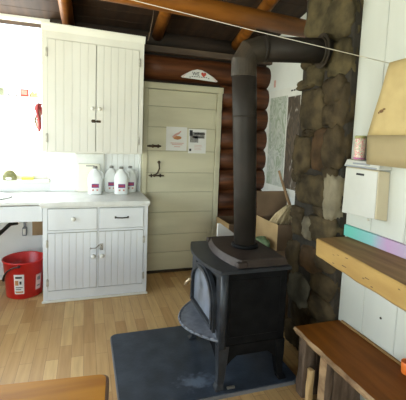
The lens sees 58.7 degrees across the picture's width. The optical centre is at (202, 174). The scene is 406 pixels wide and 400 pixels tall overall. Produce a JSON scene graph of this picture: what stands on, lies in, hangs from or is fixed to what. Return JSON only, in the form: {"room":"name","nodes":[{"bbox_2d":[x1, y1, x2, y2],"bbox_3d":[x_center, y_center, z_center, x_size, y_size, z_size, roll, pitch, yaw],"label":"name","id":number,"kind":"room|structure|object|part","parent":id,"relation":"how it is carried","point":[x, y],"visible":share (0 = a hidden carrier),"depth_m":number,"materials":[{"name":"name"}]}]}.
{"room":"cabin kitchen","nodes":[
{"label":"cabin kitchen","id":0,"kind":"room"},
{"bbox_2d":[0,18,270,279],"bbox_3d":[-1.360,-0.251,3.831,4.600,2.758,0.275,0,6,-18],"label":"wall","id":1,"kind":"structure","parent":0,"point":[158,67],"depth_m":4.06,"materials":[{"name":"brown log wood"},{"name":"white paint"}]},
{"bbox_2d":[22,222,26,235],"bbox_3d":[-1.856,0.557,3.763,0.048,0.150,0.058,0,6,-18],"label":"shutoff valve","id":2,"kind":"object","parent":1,"relation":"attached to","point":[24,229],"visible":0.88,"depth_m":3.74,"materials":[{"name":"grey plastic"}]},
{"bbox_2d":[0,13,50,182],"bbox_3d":[-2.348,-0.760,3.505,1.615,1.673,0.140,0,6,-18],"label":"window","id":3,"kind":"structure","parent":1,"relation":"in","point":[38,178],"depth_m":3.68,"materials":[{"name":"white paint"}]},
{"bbox_2d":[2,170,16,179],"bbox_3d":[-1.941,0.000,3.623,0.132,0.100,0.092,0,6,-18],"label":"scrubber","id":4,"kind":"object","parent":3,"relation":"on","point":[9,174],"visible":1,"depth_m":3.60,"materials":[{"name":"green plastic"}]},
{"bbox_2d":[0,95,37,104],"bbox_3d":[-2.328,-0.744,3.413,1.395,0.072,0.130,0,6,-18],"label":"shelf","id":5,"kind":"object","parent":3,"relation":"attached to","point":[8,96],"visible":1,"depth_m":3.54,"materials":[{"name":"white paint"}]},
{"bbox_2d":[0,87,3,94],"bbox_3d":[-1.978,-0.816,3.525,0.068,0.075,0.067,0,6,-18],"label":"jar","id":6,"kind":"object","parent":5,"relation":"on","point":[1,88],"visible":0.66,"depth_m":3.51,"materials":[{"name":"green glass"}]},
{"bbox_2d":[20,89,28,96],"bbox_3d":[-1.773,-0.814,3.593,0.073,0.073,0.068,0,6,-18],"label":"tin","id":7,"kind":"object","parent":5,"relation":"on","point":[23,92],"visible":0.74,"depth_m":3.56,"materials":[{"name":"metal"}]},
{"bbox_3d":[-2.339,-0.755,3.462,1.605,1.673,0.052,0,6,-18],"label":"sill and casing","id":8,"kind":"part","parent":3,"relation":"part of","materials":[{"name":"white paint"}]},
{"bbox_2d":[22,177,33,179],"bbox_3d":[-1.802,0.032,3.713,0.110,0.028,0.055,0,6,-18],"label":"sponge","id":9,"kind":"object","parent":3,"relation":"on","point":[23,178],"visible":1,"depth_m":3.69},
{"bbox_2d":[32,221,42,234],"bbox_3d":[-1.744,0.548,3.817,0.110,0.175,0.023,0,6,-18],"label":"wood board","id":10,"kind":"object","parent":1,"relation":"attached to","point":[37,227],"visible":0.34,"depth_m":3.81,"materials":[{"name":"brown wood"}]},
{"bbox_2d":[41,21,145,153],"bbox_3d":[-1.079,-0.796,3.584,0.912,1.137,0.559,0,6,-18],"label":"upper cabinet","id":11,"kind":"object","parent":1,"relation":"attached to","point":[93,79],"visible":1,"depth_m":3.34,"materials":[{"name":"white paint"}]},
{"bbox_2d":[34,102,41,131],"bbox_3d":[-1.500,-0.526,3.292,0.071,0.266,0.128,0,6,-18],"label":"dish towel","id":12,"kind":"object","parent":11,"relation":"hanging from","point":[38,108],"visible":0.99,"depth_m":3.26,"materials":[{"name":"red fabric"}]},
{"bbox_3d":[-1.198,-0.713,3.307,0.415,0.991,0.020,0,6,-18],"label":"door","id":13,"kind":"part","parent":11,"relation":"part of","materials":[{"name":"white paint"}]},
{"bbox_3d":[-1.060,-1.321,3.535,0.912,0.084,0.549,0,6,-18],"label":"cornice","id":14,"kind":"part","parent":11,"relation":"part of","materials":[{"name":"white paint"}]},
{"bbox_3d":[-0.811,-0.706,3.434,0.389,0.982,0.020,0,6,-18],"label":"door","id":15,"kind":"part","parent":11,"relation":"part of","materials":[{"name":"white paint"}]},
{"bbox_2d":[50,152,140,190],"bbox_3d":[-1.147,-0.041,3.902,0.932,0.433,0.092,0,6,-18],"label":"backsplash","id":16,"kind":"structure","parent":1,"relation":"attached to","point":[62,165],"depth_m":3.84,"materials":[{"name":"white paint"}]},
{"bbox_2d":[140,81,223,273],"bbox_3d":[-0.254,0.059,4.126,0.920,2.130,0.118,0,6,-18],"label":"door","id":17,"kind":"structure","parent":1,"relation":"in","point":[181,187],"depth_m":4.10,"materials":[{"name":"beige paint"}]},
{"bbox_2d":[166,126,186,150],"bbox_3d":[-0.296,-0.405,4.040,0.238,0.265,0.004,0,6,-18],"label":"poster","id":18,"kind":"object","parent":17,"relation":"attached to","point":[176,137],"visible":1,"depth_m":4.04,"materials":[{"name":"white paper"}]},
{"bbox_2d":[188,129,205,153],"bbox_3d":[-0.065,-0.384,4.119,0.210,0.275,0.002,0,6,-18],"label":"poster","id":19,"kind":"object","parent":17,"relation":"attached to","point":[197,137],"visible":1,"depth_m":4.12,"materials":[{"name":"white paper"}]},
{"bbox_2d":[181,69,217,81],"bbox_3d":[-0.036,-1.108,4.011,0.430,0.120,0.011,0,6,-18],"label":"paper sign","id":20,"kind":"object","parent":1,"relation":"attached to","point":[197,74],"visible":1,"depth_m":4.01,"materials":[{"name":"white paper"}]},
{"bbox_2d":[144,44,271,65],"bbox_3d":[-0.337,-1.344,3.912,2.415,0.065,0.070,0,6,-18],"label":"trim","id":21,"kind":"structure","parent":1,"relation":"attached to","point":[147,48],"depth_m":3.94,"materials":[{"name":"brown wood"}]},
{"bbox_2d":[0,0,307,40],"bbox_3d":[-0.224,-1.542,0.547,4.900,0.755,7.106,0,6,-18],"label":"ceiling","id":22,"kind":"structure","parent":0,"point":[101,12],"depth_m":3.59,"materials":[{"name":"brown wood"}]},
{"bbox_2d":[58,0,74,25],"bbox_3d":[-0.905,-1.633,2.111,0.119,0.704,3.124,0,6,-16],"label":"rafter","id":23,"kind":"object","parent":22,"relation":"attached to","point":[65,6],"visible":0.79,"depth_m":3.30,"materials":[{"name":"brown wood"}]},
{"bbox_2d":[152,11,171,40],"bbox_3d":[-0.050,-1.629,2.391,0.119,0.704,3.124,0,6,-16],"label":"rafter","id":24,"kind":"object","parent":22,"relation":"attached to","point":[163,18],"visible":0.72,"depth_m":3.59,"materials":[{"name":"brown wood"}]},
{"bbox_2d":[231,0,278,50],"bbox_3d":[0.547,-1.554,3.522,0.120,0.371,1.375,1,6,-14],"label":"rafter","id":25,"kind":"object","parent":22,"relation":"attached to","point":[267,5],"visible":0.54,"depth_m":3.76,"materials":[{"name":"brown wood"}]},
{"bbox_2d":[0,270,316,399],"bbox_3d":[-0.380,1.512,0.816,4.700,0.100,6.950,0,6,-18],"label":"floor","id":26,"kind":"structure","parent":0,"point":[39,341],"depth_m":2.87,"materials":[{"name":"brown wood"}]},
{"bbox_2d":[2,251,42,298],"bbox_3d":[-1.717,0.963,3.472,0.382,0.353,0.397,0,6,-18],"label":"bucket","id":27,"kind":"object","parent":26,"relation":"on","point":[23,271],"visible":0.94,"depth_m":3.35,"materials":[{"name":"red plastic"}]},
{"bbox_3d":[-1.769,0.907,3.302,0.216,0.185,0.056,4,6,19],"label":"bail handle","id":28,"kind":"part","parent":27,"relation":"part of","materials":[{"name":"black plastic"}]},
{"bbox_2d":[0,191,46,235],"bbox_3d":[-2.445,0.655,3.262,1.893,0.951,0.655,0,6,-18],"label":"countertop","id":29,"kind":"structure","parent":26,"relation":"on","point":[12,211],"depth_m":3.20,"materials":[{"name":"paint"}]},
{"bbox_2d":[0,193,11,199],"bbox_3d":[-2.007,0.272,3.290,0.484,0.161,0.387,0,6,-18],"label":"basin","id":30,"kind":"object","parent":29,"relation":"in","point":[2,196],"depth_m":3.34,"materials":[{"name":"paint"}]},
{"bbox_2d":[0,374,108,399],"bbox_3d":[-0.900,1.080,0.713,1.353,0.740,0.843,1,6,-13],"label":"table","id":31,"kind":"object","parent":26,"relation":"on","point":[91,387],"visible":1,"depth_m":1.14,"materials":[{"name":"brown wood"}]},
{"bbox_2d":[42,206,147,303],"bbox_3d":[-1.071,0.699,3.629,0.961,0.896,0.600,0,6,-18],"label":"base cabinet","id":32,"kind":"object","parent":26,"relation":"on","point":[88,252],"visible":0.97,"depth_m":3.37,"materials":[{"name":"white paint"}]},
{"bbox_3d":[-1.185,0.402,3.290,0.422,0.195,0.021,0,6,-18],"label":"drawer","id":33,"kind":"part","parent":32,"relation":"part of","materials":[{"name":"white paint"}]},
{"bbox_3d":[-1.201,0.791,3.332,0.422,0.533,0.020,0,6,-18],"label":"door","id":34,"kind":"part","parent":32,"relation":"part of","materials":[{"name":"white paint"}]},
{"bbox_2d":[39,190,149,207],"bbox_3d":[-1.077,0.234,3.641,0.975,0.053,0.695,0,6,-18],"label":"countertop","id":35,"kind":"structure","parent":32,"relation":"on","point":[51,199],"depth_m":3.42,"materials":[{"name":"paint"}]},
{"bbox_2d":[78,163,99,191],"bbox_3d":[-1.216,0.029,3.852,0.230,0.300,0.044,0,6,-18],"label":"cutting board","id":36,"kind":"object","parent":35,"relation":"on","point":[84,170],"visible":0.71,"depth_m":3.83,"materials":[{"name":"beige plastic"}]},
{"bbox_2d":[75,153,104,190],"bbox_3d":[-1.218,-0.030,3.882,0.305,0.410,0.029,0,6,-18],"label":"tray","id":37,"kind":"object","parent":35,"relation":"on","point":[82,158],"visible":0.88,"depth_m":3.86,"materials":[{"name":"white paint"}]},
{"bbox_2d":[88,166,103,194],"bbox_3d":[-1.106,0.051,3.736,0.165,0.286,0.150,0,6,-18],"label":"water jug","id":38,"kind":"object","parent":35,"relation":"on","point":[95,179],"visible":1,"depth_m":3.68,"materials":[{"name":"plastic"}]},
{"bbox_2d":[104,166,117,191],"bbox_3d":[-0.983,0.041,3.913,0.162,0.281,0.148,0,6,-18],"label":"water jug","id":39,"kind":"object","parent":35,"relation":"on","point":[110,173],"visible":0.87,"depth_m":3.85,"materials":[{"name":"plastic"}]},
{"bbox_2d":[114,167,129,194],"bbox_3d":[-0.850,0.055,3.794,0.165,0.286,0.150,0,6,-18],"label":"water jug","id":40,"kind":"object","parent":35,"relation":"on","point":[121,179],"visible":1,"depth_m":3.74,"materials":[{"name":"plastic"}]},
{"bbox_2d":[126,166,137,191],"bbox_3d":[-0.793,0.042,3.973,0.162,0.281,0.148,0,6,-18],"label":"water jug","id":41,"kind":"object","parent":35,"relation":"on","point":[132,183],"visible":0.8,"depth_m":3.92,"materials":[{"name":"plastic"}]},
{"bbox_3d":[-1.007,1.161,3.425,0.961,0.023,0.016,0,6,-18],"label":"toe moulding","id":42,"kind":"part","parent":32,"relation":"part of","materials":[{"name":"white paint"}]},
{"bbox_3d":[-0.787,0.794,3.468,0.413,0.533,0.020,0,6,-18],"label":"door","id":43,"kind":"part","parent":32,"relation":"part of","materials":[{"name":"white paint"}]},
{"bbox_3d":[-0.771,0.404,3.426,0.413,0.195,0.021,0,6,-18],"label":"drawer","id":44,"kind":"part","parent":32,"relation":"part of","materials":[{"name":"white paint"}]},
{"bbox_2d":[110,326,295,399],"bbox_3d":[-0.046,1.284,2.550,1.135,0.028,0.840,0,6,-18],"label":"hearth pad","id":45,"kind":"object","parent":26,"relation":"on","point":[161,363],"visible":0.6,"depth_m":2.39,"materials":[{"name":"stone"}]},
{"bbox_2d":[178,235,291,391],"bbox_3d":[0.152,0.871,2.488,0.646,0.819,0.640,0,6,-18],"label":"wood stove","id":46,"kind":"object","parent":45,"relation":"on","point":[237,303],"visible":0.98,"depth_m":2.25,"materials":[{"name":"black metal"}]},
{"bbox_3d":[-0.063,1.115,2.736,0.085,0.267,0.085,0,6,-18],"label":"leg","id":47,"kind":"part","parent":46,"relation":"part of","materials":[{"name":"grey metal"}]},
{"bbox_3d":[-0.003,0.771,2.426,0.038,0.353,0.476,0,6,-18],"label":"door","id":48,"kind":"part","parent":46,"relation":"part of","materials":[{"name":"grey metal"}]},
{"bbox_3d":[0.032,0.786,2.439,0.048,0.467,0.634,0,6,-18],"label":"frame","id":49,"kind":"part","parent":46,"relation":"part of","materials":[{"name":"grey metal"}]},
{"bbox_3d":[0.107,1.174,2.218,0.085,0.267,0.085,0,6,-18],"label":"leg","id":50,"kind":"part","parent":46,"relation":"part of","materials":[{"name":"grey metal"}]},
{"bbox_3d":[0.489,1.176,2.344,0.085,0.267,0.085,0,6,-18],"label":"leg","id":51,"kind":"part","parent":46,"relation":"part of","materials":[{"name":"black metal"}]},
{"bbox_2d":[231,33,334,245],"bbox_3d":[0.489,-0.215,2.397,0.663,1.436,0.222,2,6,-6],"label":"stovepipe","id":52,"kind":"object","parent":46,"relation":"on","point":[265,48],"visible":0.97,"depth_m":2.29,"materials":[{"name":"metal"}]},
{"bbox_2d":[216,216,233,235],"bbox_3d":[0.339,0.823,3.991,0.240,0.683,0.526,0,6,-18],"label":"cardboard box","id":53,"kind":"object","parent":26,"relation":"on","point":[227,221],"visible":0.2,"depth_m":4.17,"materials":[{"name":"brown cardboard"}]},
{"bbox_2d":[217,223,233,235],"bbox_3d":[0.216,0.832,3.354,0.210,0.785,0.025,0,6,-18],"label":"board","id":54,"kind":"object","parent":26,"relation":"on","point":[222,230],"visible":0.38,"depth_m":3.29,"materials":[{"name":"wood"}]},
{"bbox_2d":[285,270,289,317],"bbox_3d":[0.707,0.930,3.463,0.610,0.605,0.934,0,6,-18],"label":"cardboard box","id":55,"kind":"object","parent":26,"relation":"on","point":[286,305],"visible":0.02,"depth_m":3.14,"materials":[{"name":"brown cardboard"}]},
{"bbox_2d":[269,247,284,256],"bbox_3d":[0.696,0.701,3.515,0.580,0.007,0.740,0,6,-18],"label":"cardboard sheet","id":56,"kind":"object","parent":55,"relation":"on","point":[282,253],"visible":0.02,"depth_m":3.34,"materials":[{"name":"brown cardboard"}]},
{"bbox_2d":[255,236,269,246],"bbox_3d":[0.571,0.641,3.459,0.113,0.113,0.249,0,6,-18],"label":"cloth","id":57,"kind":"object","parent":56,"relation":"on","point":[262,239],"visible":0.66,"depth_m":3.40,"materials":[{"name":"green fabric"}]},
{"bbox_2d":[255,191,292,250],"bbox_3d":[0.792,0.440,3.620,0.355,0.497,0.456,0,6,-18],"label":"cardboard box","id":58,"kind":"object","parent":56,"relation":"on","point":[269,203],"visible":0.56,"depth_m":3.74,"materials":[{"name":"brown cardboard"}]},
{"bbox_2d":[270,170,291,224],"bbox_3d":[0.762,0.223,3.453,0.196,0.540,0.143,0,6,-18],"label":"broom","id":59,"kind":"object","parent":58,"relation":"in","point":[283,216],"visible":0.82,"depth_m":3.43,"materials":[{"name":"brown wood"}]},
{"bbox_3d":[0.775,0.134,3.413,0.157,0.354,0.030,2,6,-4],"label":"handle","id":60,"kind":"part","parent":59,"relation":"part of","materials":[{"name":"brown wood"}]},
{"bbox_2d":[305,367,314,399],"bbox_3d":[0.638,1.260,2.166,0.035,0.205,0.045,0,6,-18],"label":"firewood","id":61,"kind":"object","parent":26,"relation":"on","point":[310,372],"visible":1,"depth_m":2.15,"materials":[{"name":"brown wood"}]},
{"bbox_2d":[284,0,363,350],"bbox_3d":[1.036,-0.179,2.565,0.619,3.042,0.585,0,6,-18],"label":"stone chimney","id":62,"kind":"object","parent":26,"relation":"on","point":[322,149],"visible":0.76,"depth_m":2.40,"materials":[{"name":"brown stone"}]},
{"bbox_2d":[293,320,405,399],"bbox_3d":[0.942,1.217,1.572,0.353,0.434,1.526,0,6,-18],"label":"bench","id":63,"kind":"object","parent":26,"relation":"on","point":[347,364],"visible":0.92,"depth_m":2.01,"materials":[{"name":"brown wood"}]},
{"bbox_3d":[0.726,1.171,2.251,0.279,0.372,0.075,0,6,-18],"label":"leg","id":64,"kind":"part","parent":63,"relation":"part of","materials":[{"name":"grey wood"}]},
{"bbox_3d":[0.792,1.191,2.078,0.264,0.372,0.076,0,6,-18],"label":"leg","id":65,"kind":"part","parent":63,"relation":"part of","materials":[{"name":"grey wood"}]},
{"bbox_2d":[401,358,405,374],"bbox_3d":[1.020,0.961,1.802,0.060,0.062,0.060,0,6,-18],"label":"cup","id":66,"kind":"object","parent":63,"relation":"on","point":[403,361],"visible":1,"depth_m":1.80,"materials":[{"name":"orange ceramic"}]},
{"bbox_2d":[261,13,306,204],"bbox_3d":[1.126,-0.360,3.471,0.100,3.200,2.260,0,6,-18],"label":"wall","id":67,"kind":"structure","parent":0,"point":[286,75],"depth_m":4.00,"materials":[{"name":"white paint"}]},
{"bbox_2d":[102,0,305,36],"bbox_3d":[-0.920,-1.372,2.569,4.387,0.215,0.179,-1,6,-26],"label":"roof beam","id":68,"kind":"structure","parent":67,"relation":"attached to","point":[217,10],"depth_m":3.06,"materials":[{"name":"brown wood"}]},
{"bbox_2d":[133,0,387,62],"bbox_3d":[-1.059,-1.091,1.900,4.043,0.891,0.004,3,6,4],"label":"string","id":69,"kind":"object","parent":68,"relation":"hanging from","point":[133,0],"visible":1,"depth_m":1.83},
{"bbox_2d":[264,86,301,197],"bbox_3d":[0.924,-0.358,3.916,0.004,1.170,1.005,0,6,-18],"label":"map","id":70,"kind":"object","parent":67,"relation":"attached to","point":[284,105],"visible":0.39,"depth_m":4.04,"materials":[{"name":"white paper"}]},
{"bbox_2d":[338,0,405,399],"bbox_3d":[1.691,-0.049,0.031,0.107,3.320,4.668,0,6,-18],"label":"wall","id":71,"kind":"structure","parent":0,"point":[383,31],"depth_m":2.04,"materials":[{"name":"white wood"}]},
{"bbox_2d":[316,236,405,311],"bbox_3d":[0.963,0.526,1.434,0.410,0.119,1.600,0,6,-18],"label":"mantel shelf","id":72,"kind":"object","parent":71,"relation":"attached to","point":[382,272],"visible":0.96,"depth_m":1.80,"materials":[{"name":"brown wood"}]},
{"bbox_2d":[344,224,405,258],"bbox_3d":[1.131,0.425,1.547,0.021,0.070,1.532,0,6,-18],"label":"board","id":73,"kind":"object","parent":72,"relation":"on","point":[391,246],"visible":1,"depth_m":2.01,"materials":[{"name":"paint"}]},
{"bbox_2d":[342,159,391,220],"bbox_3d":[0.920,0.082,2.089,0.088,0.334,0.320,0,6,-18],"label":"wall box","id":74,"kind":"object","parent":71,"relation":"attached to","point":[366,190],"visible":0.95,"depth_m":2.01,"materials":[{"name":"white wood"}]},
{"bbox_2d":[353,136,366,159],"bbox_3d":[0.921,-0.160,2.120,0.066,0.141,0.065,0,6,-18],"label":"jar","id":75,"kind":"object","parent":74,"relation":"on","point":[360,141],"visible":1,"depth_m":2.10,"materials":[{"name":"glass"}]},
{"bbox_3d":[0.893,0.103,2.066,0.008,0.275,0.259,0,6,-18],"label":"panel","id":76,"kind":"part","parent":74,"relation":"part of","materials":[{"name":"white ceramic"}]},
{"bbox_3d":[0.926,-0.063,2.075,0.085,0.044,0.320,0,6,-18],"label":"lid","id":77,"kind":"part","parent":74,"relation":"part of","materials":[{"name":"white ceramic"}]},
{"bbox_2d":[366,58,405,168],"bbox_3d":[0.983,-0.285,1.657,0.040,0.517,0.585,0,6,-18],"label":"range hood","id":78,"kind":"object","parent":71,"relation":"attached to","point":[386,137],"visible":1,"depth_m":1.79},
{"bbox_3d":[0.976,-0.105,1.675,0.040,0.155,0.585,0,6,-18],"label":"panel","id":79,"kind":"part","parent":78,"relation":"part of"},
{"bbox_3d":[0.986,-0.362,1.649,0.035,0.362,0.585,0,6,-18],"label":"panel","id":80,"kind":"part","parent":78,"relation":"part of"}
]}

